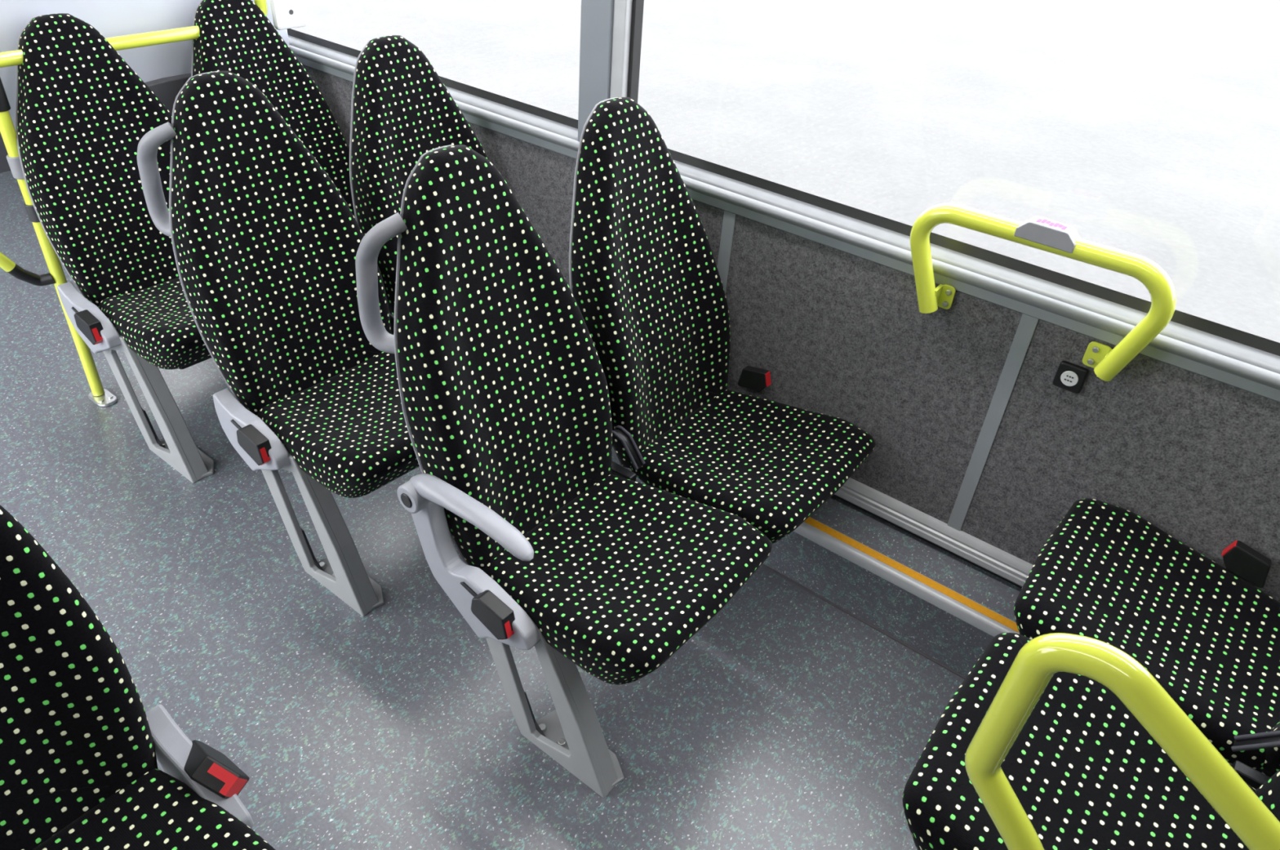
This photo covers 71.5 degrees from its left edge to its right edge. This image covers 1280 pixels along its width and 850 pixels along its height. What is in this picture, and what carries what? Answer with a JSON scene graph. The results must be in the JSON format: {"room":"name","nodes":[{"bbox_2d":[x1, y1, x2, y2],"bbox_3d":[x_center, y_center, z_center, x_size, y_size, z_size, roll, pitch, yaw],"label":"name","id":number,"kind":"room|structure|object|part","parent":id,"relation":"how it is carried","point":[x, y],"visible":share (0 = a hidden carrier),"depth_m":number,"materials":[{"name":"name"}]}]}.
{"room":"vehicle interior","nodes":[
{"label":"vehicle interior","id":0,"kind":"room"},
{"bbox_2d":[0,133,10,173],"bbox_3d":[-3.579,-1.761,2.999,0.060,2.300,2.548,27,41,28],"label":"wall","id":1,"kind":"structure","parent":0,"point":[4,166],"depth_m":4.25,"materials":[{"name":"grey"}]},
{"bbox_2d":[0,0,289,131],"bbox_3d":[-1.432,-1.345,2.502,0.062,2.075,0.910,27,41,28],"label":"wall","id":2,"kind":"structure","parent":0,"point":[165,68],"depth_m":2.60,"materials":[{"name":"white"}]},
{"bbox_3d":[-1.446,-0.790,2.924,0.036,0.682,0.840,27,41,28],"label":"panel","id":3,"kind":"part","parent":2,"relation":"part of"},
{"bbox_2d":[270,0,308,30],"bbox_3d":[-1.104,-1.397,2.757,0.030,0.312,0.118,27,41,28],"label":"box","id":4,"kind":"object","parent":2,"relation":"attached to","point":[286,14],"visible":1,"depth_m":2.81,"materials":[{"name":"plastic"}]},
{"bbox_2d":[0,170,964,849],"bbox_3d":[-0.764,0.766,1.821,7.700,0.060,2.486,27,41,28],"label":"floor","id":5,"kind":"structure","parent":0,"point":[787,721],"depth_m":2.07,"materials":[{"name":"plastic"}]},
{"bbox_2d":[0,77,117,406],"bbox_3d":[-1.643,-1.012,2.180,0.105,2.290,0.060,27,41,28],"label":"pole","id":6,"kind":"object","parent":5,"relation":"on","point":[101,397],"visible":0.75,"depth_m":2.55,"materials":[{"name":"metal"}]},
{"bbox_2d":[0,251,55,285],"bbox_3d":[-1.828,-0.572,2.319,0.052,0.586,0.412,27,41,28],"label":"rail","id":7,"kind":"object","parent":6,"relation":"attached to","point":[8,265],"visible":1,"depth_m":2.54,"materials":[{"name":"black plastic"}]},
{"bbox_2d":[0,0,267,67],"bbox_3d":[-1.386,-1.609,2.181,0.036,1.288,0.821,27,41,28],"label":"rail","id":8,"kind":"object","parent":6,"relation":"attached to","point":[10,58],"visible":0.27,"depth_m":2.54,"materials":[{"name":"yellow metal"}]},
{"bbox_2d":[15,13,213,483],"bbox_3d":[-1.356,-0.495,2.507,0.775,1.111,0.546,27,41,28],"label":"seat","id":9,"kind":"object","parent":5,"relation":"on","point":[82,113],"visible":0.67,"depth_m":2.44,"materials":[{"name":"black fabric"}]},
{"bbox_3d":[-1.509,-0.276,2.452,0.236,0.174,0.040,27,41,28],"label":"frame","id":10,"kind":"part","parent":9,"relation":"part of","materials":[{"name":"grey plastic"}]},
{"bbox_3d":[-1.483,-0.744,2.510,0.301,0.728,0.459,27,41,28],"label":"backrest","id":11,"kind":"part","parent":9,"relation":"part of","materials":[{"name":"black fabric"}]},
{"bbox_2d":[98,277,210,369],"bbox_3d":[-1.230,-0.342,2.534,0.468,0.134,0.480,27,41,28],"label":"seat cushion","id":12,"kind":"object","parent":9,"relation":"on","point":[150,319],"depth_m":2.40,"materials":[{"name":"black fabric"}]},
{"bbox_3d":[-1.344,0.096,2.630,0.248,0.010,0.090,27,41,28],"label":"foot plate","id":13,"kind":"part","parent":9,"relation":"part of","materials":[{"name":"grey paint"}]},
{"bbox_2d":[0,505,275,849],"bbox_3d":[-0.812,0.498,1.157,0.774,1.141,0.538,27,41,28],"label":"seat","id":14,"kind":"object","parent":5,"relation":"on","point":[81,750],"visible":1,"depth_m":1.29,"materials":[{"name":"black fabric"}]},
{"bbox_3d":[-0.975,0.287,1.132,0.301,0.792,0.459,27,41,28],"label":"backrest","id":15,"kind":"part","parent":14,"relation":"part of","materials":[{"name":"black fabric"}]},
{"bbox_2d":[32,768,275,849],"bbox_3d":[-0.724,0.712,1.173,0.468,0.134,0.480,27,41,28],"label":"seat cushion","id":16,"kind":"object","parent":14,"relation":"on","point":[74,808],"depth_m":1.32,"materials":[{"name":"black fabric"}]},
{"bbox_3d":[-0.701,0.569,1.415,0.236,0.174,0.040,27,41,28],"label":"frame","id":17,"kind":"part","parent":14,"relation":"part of","materials":[{"name":"grey plastic"}]},
{"bbox_2d":[137,71,419,616],"bbox_3d":[-0.770,-0.200,2.154,0.808,1.119,0.547,27,41,28],"label":"seat","id":18,"kind":"object","parent":5,"relation":"on","point":[265,244],"visible":0.77,"depth_m":2.09,"materials":[{"name":"black fabric"}]},
{"bbox_3d":[-1.077,-0.559,2.040,0.142,0.269,0.064,7,36,4],"label":"handle","id":19,"kind":"part","parent":18,"relation":"part of","materials":[{"name":"grey plastic"}]},
{"bbox_3d":[-0.910,0.034,2.097,0.236,0.174,0.040,27,41,28],"label":"frame","id":20,"kind":"part","parent":18,"relation":"part of","materials":[{"name":"grey plastic"}]},
{"bbox_3d":[-0.884,-0.440,2.151,0.301,0.743,0.459,27,41,28],"label":"backrest","id":21,"kind":"part","parent":18,"relation":"part of","materials":[{"name":"black fabric"}]},
{"bbox_2d":[257,351,419,497],"bbox_3d":[-0.632,-0.032,2.180,0.468,0.134,0.480,27,41,28],"label":"seat cushion","id":22,"kind":"object","parent":18,"relation":"on","point":[335,420],"depth_m":2.10,"materials":[{"name":"black fabric"}]},
{"bbox_3d":[-0.745,0.401,2.272,0.248,0.010,0.090,27,41,28],"label":"foot plate","id":23,"kind":"part","parent":18,"relation":"part of","materials":[{"name":"grey paint"}]},
{"bbox_2d":[355,144,772,797],"bbox_3d":[-0.164,0.091,1.797,0.808,1.141,0.548,27,41,28],"label":"seat","id":24,"kind":"object","parent":5,"relation":"on","point":[504,390],"visible":1,"depth_m":1.75,"materials":[{"name":"black fabric"}]},
{"bbox_3d":[-0.470,-0.265,1.685,0.142,0.286,0.064,7,36,4],"label":"handle","id":25,"kind":"part","parent":24,"relation":"part of","materials":[{"name":"grey plastic"}]},
{"bbox_3d":[-0.314,0.167,1.636,0.314,0.064,0.047,27,41,28],"label":"armrest","id":26,"kind":"part","parent":24,"relation":"part of","materials":[{"name":"grey plastic"}]},
{"bbox_3d":[-0.321,0.294,1.737,0.320,0.302,0.040,27,41,28],"label":"frame","id":27,"kind":"part","parent":24,"relation":"part of","materials":[{"name":"grey plastic"}]},
{"bbox_3d":[-0.278,-0.138,1.803,0.301,0.792,0.459,27,41,28],"label":"backrest","id":28,"kind":"part","parent":24,"relation":"part of","materials":[{"name":"black fabric"}]},
{"bbox_3d":[-0.139,0.701,1.922,0.248,0.010,0.090,27,41,28],"label":"foot plate","id":29,"kind":"part","parent":24,"relation":"part of","materials":[{"name":"grey paint"}]},
{"bbox_2d":[483,474,772,684],"bbox_3d":[-0.027,0.287,1.844,0.468,0.134,0.480,27,41,28],"label":"seat cushion","id":30,"kind":"object","parent":24,"relation":"on","point":[622,573],"depth_m":1.79,"materials":[{"name":"black fabric"}]},
{"bbox_2d":[391,333,1232,765],"bbox_3d":[0.062,0.116,2.648,7.500,0.260,0.182,27,41,28],"label":"ledge","id":31,"kind":"object","parent":5,"relation":"on","point":[942,636],"depth_m":2.22,"materials":[{"name":"plastic"}]},
{"bbox_2d":[389,313,1265,774],"bbox_3d":[0.020,0.053,2.525,7.500,0.032,0.048,27,41,28],"label":"trim","id":32,"kind":"structure","parent":31,"relation":"attached to","point":[971,616],"depth_m":2.13,"materials":[{"name":"metal"}]},
{"bbox_2d":[760,563,965,679],"bbox_3d":[0.000,0.211,2.626,7.500,0.004,0.008,27,41,28],"label":"trim","id":33,"kind":"structure","parent":31,"relation":"attached to","point":[860,619],"depth_m":2.28,"materials":[{"name":"grey metal"}]},
{"bbox_2d":[804,516,1018,632],"bbox_3d":[0.025,0.037,2.519,7.500,0.002,0.024,27,41,28],"label":"trim","id":34,"kind":"structure","parent":31,"relation":"attached to","point":[986,611],"depth_m":2.14,"materials":[{"name":"orange plastic"}]},
{"bbox_2d":[902,632,1279,849],"bbox_3d":[0.794,0.510,1.174,0.775,1.141,0.546,27,41,28],"label":"seat","id":35,"kind":"object","parent":5,"relation":"on","point":[1085,772],"visible":0.64,"depth_m":1.36,"materials":[{"name":"black fabric"}]},
{"bbox_2d":[964,632,1279,849],"bbox_3d":[0.569,0.510,0.972,0.463,0.569,0.052,27,41,28],"label":"grab rail","id":36,"kind":"object","parent":35,"relation":"attached to","point":[1031,671],"visible":1,"depth_m":0.88,"materials":[{"name":"yellow metal"}]},
{"bbox_3d":[0.982,0.436,0.998,0.301,0.792,0.459,27,41,28],"label":"backrest","id":37,"kind":"part","parent":35,"relation":"part of","materials":[{"name":"black fabric"}]},
{"bbox_2d":[302,64,1279,602],"bbox_3d":[0.144,-0.196,2.520,7.700,0.926,0.055,27,41,28],"label":"wall","id":38,"kind":"structure","parent":0,"point":[837,333],"depth_m":2.03,"materials":[{"name":"carpet"}]},
{"bbox_2d":[191,0,355,217],"bbox_3d":[-1.035,-0.823,2.767,0.764,0.861,0.507,27,41,28],"label":"seat","id":39,"kind":"object","parent":38,"relation":"attached to","point":[236,37],"visible":0.19,"depth_m":2.79,"materials":[{"name":"black fabric"}]},
{"bbox_2d":[349,35,488,333],"bbox_3d":[-0.436,-0.519,2.408,0.764,0.881,0.507,27,41,28],"label":"seat","id":40,"kind":"object","parent":38,"relation":"attached to","point":[402,110],"visible":0.21,"depth_m":2.34,"materials":[{"name":"black fabric"}]},
{"bbox_2d":[568,97,875,543],"bbox_3d":[0.170,-0.218,2.059,0.764,0.901,0.507,27,41,28],"label":"seat","id":41,"kind":"object","parent":38,"relation":"attached to","point":[646,284],"visible":0.95,"depth_m":2.09,"materials":[{"name":"black fabric"}]},
{"bbox_3d":[0.024,-0.347,2.129,0.301,0.792,0.459,27,41,28],"label":"backrest","id":42,"kind":"part","parent":41,"relation":"part of","materials":[{"name":"black fabric"}]},
{"bbox_2d":[631,389,875,543],"bbox_3d":[0.275,0.078,2.170,0.468,0.134,0.480,27,41,28],"label":"seat cushion","id":43,"kind":"object","parent":41,"relation":"on","point":[771,464],"depth_m":2.12,"materials":[{"name":"black fabric"}]},
{"bbox_2d":[716,210,736,293],"bbox_3d":[0.203,-0.281,2.367,0.034,0.606,0.004,27,41,28],"label":"trim","id":44,"kind":"structure","parent":38,"relation":"attached to","point":[729,218],"depth_m":2.24,"materials":[{"name":"grey paint"}]},
{"bbox_2d":[832,477,1033,588],"bbox_3d":[0.110,-0.046,2.590,7.500,0.076,0.023,27,41,28],"label":"baseboard","id":45,"kind":"structure","parent":38,"relation":"attached to","point":[1007,566],"depth_m":2.21,"materials":[{"name":"metal"}]},
{"bbox_2d":[946,313,1038,531],"bbox_3d":[0.790,0.018,2.016,0.034,0.606,0.004,27,41,28],"label":"trim","id":46,"kind":"structure","parent":38,"relation":"attached to","point":[1025,330],"depth_m":1.99,"materials":[{"name":"grey paint"}]},
{"bbox_2d":[910,203,1176,381],"bbox_3d":[0.774,-0.273,1.772,0.512,0.267,0.085,27,41,28],"label":"handrail","id":47,"kind":"object","parent":38,"relation":"attached to","point":[1107,362],"visible":0.99,"depth_m":1.71,"materials":[{"name":"metal"}]},
{"bbox_3d":[0.640,-0.276,1.924,0.008,0.048,0.040,27,41,28],"label":"bracket arm","id":48,"kind":"part","parent":47,"relation":"part of"},
{"bbox_2d":[1013,215,1080,253],"bbox_3d":[0.773,-0.364,1.680,0.110,0.036,0.045,27,41,28],"label":"box","id":49,"kind":"object","parent":47,"relation":"on","point":[1044,231],"visible":0.94,"depth_m":1.66,"materials":[{"name":"grey plastic"}]},
{"bbox_2d":[1035,218,1067,230],"bbox_3d":[0.773,-0.377,1.668,0.054,0.001,0.027,27,41,28],"label":"print","id":50,"kind":"object","parent":49,"relation":"on","point":[1041,224],"depth_m":1.66},
{"bbox_2d":[1052,360,1088,393],"bbox_3d":[0.890,-0.098,1.840,0.057,0.059,0.016,27,41,28],"label":"button","id":51,"kind":"object","parent":38,"relation":"attached to","point":[1069,376],"visible":1,"depth_m":1.83,"materials":[{"name":"black plastic"}]},
{"bbox_2d":[1013,497,1279,789],"bbox_3d":[1.117,0.195,1.444,0.764,0.901,0.507,27,41,28],"label":"seat","id":52,"kind":"object","parent":38,"relation":"attached to","point":[1210,637],"visible":0.91,"depth_m":1.66,"materials":[{"name":"black fabric"}]},
{"bbox_3d":[1.285,0.226,1.326,0.301,0.792,0.459,27,41,28],"label":"backrest","id":53,"kind":"part","parent":52,"relation":"part of","materials":[{"name":"black fabric"}]},
{"bbox_3d":[2.494,0.109,0.542,1.700,1.200,0.055,27,41,28],"label":"wall","id":54,"kind":"structure","parent":0,"visible":0},
{"bbox_2d":[577,0,613,141],"bbox_3d":[-0.071,-1.220,2.056,0.097,1.142,0.072,27,41,28],"label":"window pillar","id":55,"kind":"structure","parent":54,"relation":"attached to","point":[596,15],"depth_m":2.23,"materials":[{"name":"grey metal"}]},
{"bbox_2d":[609,0,632,97],"bbox_3d":[-0.015,-1.194,2.026,0.041,1.142,0.062,27,41,28],"label":"trim","id":56,"kind":"structure","parent":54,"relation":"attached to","point":[622,17],"depth_m":2.19,"materials":[{"name":"metal"}]},
{"bbox_2d":[626,0,644,102],"bbox_3d":[0.009,-1.186,2.018,0.011,1.142,0.034,27,41,28],"label":"trim","id":57,"kind":"structure","parent":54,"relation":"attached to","point":[637,6],"depth_m":2.19,"materials":[{"name":"black rubber"}]},
{"bbox_2d":[288,35,1279,402],"bbox_3d":[0.172,-0.605,2.219,7.500,0.045,0.073,27,41,28],"label":"trim","id":58,"kind":"structure","parent":54,"relation":"attached to","point":[1244,361],"depth_m":1.93,"materials":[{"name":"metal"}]},
{"bbox_3d":[0.262,-1.657,1.472,7.700,0.310,0.055,27,41,28],"label":"wall","id":59,"kind":"structure","parent":0,"visible":0},
{"bbox_2d":[287,28,577,128],"bbox_3d":[-0.919,-1.664,2.574,2.200,1.135,0.008,27,41,28],"label":"trim","id":60,"kind":"structure","parent":59,"relation":"in","point":[525,107],"depth_m":2.60,"materials":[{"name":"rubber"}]},
{"bbox_2d":[667,148,1279,355],"bbox_3d":[0.919,-0.728,1.475,2.325,1.135,0.008,27,41,28],"label":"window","id":61,"kind":"structure","parent":59,"relation":"in","point":[1212,327],"depth_m":1.87,"materials":[{"name":"rubber"}]},
{"label":"outside","id":62,"kind":"structure","parent":0,"visible":0},
{"bbox_2d":[291,0,1279,342],"bbox_3d":[18.890,-11.517,21.780,120.000,0.060,58.050,27,41,28],"label":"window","id":63,"kind":"structure","parent":62,"point":[1149,129],"depth_m":7.76,"materials":[{"name":"glass"}]}
]}

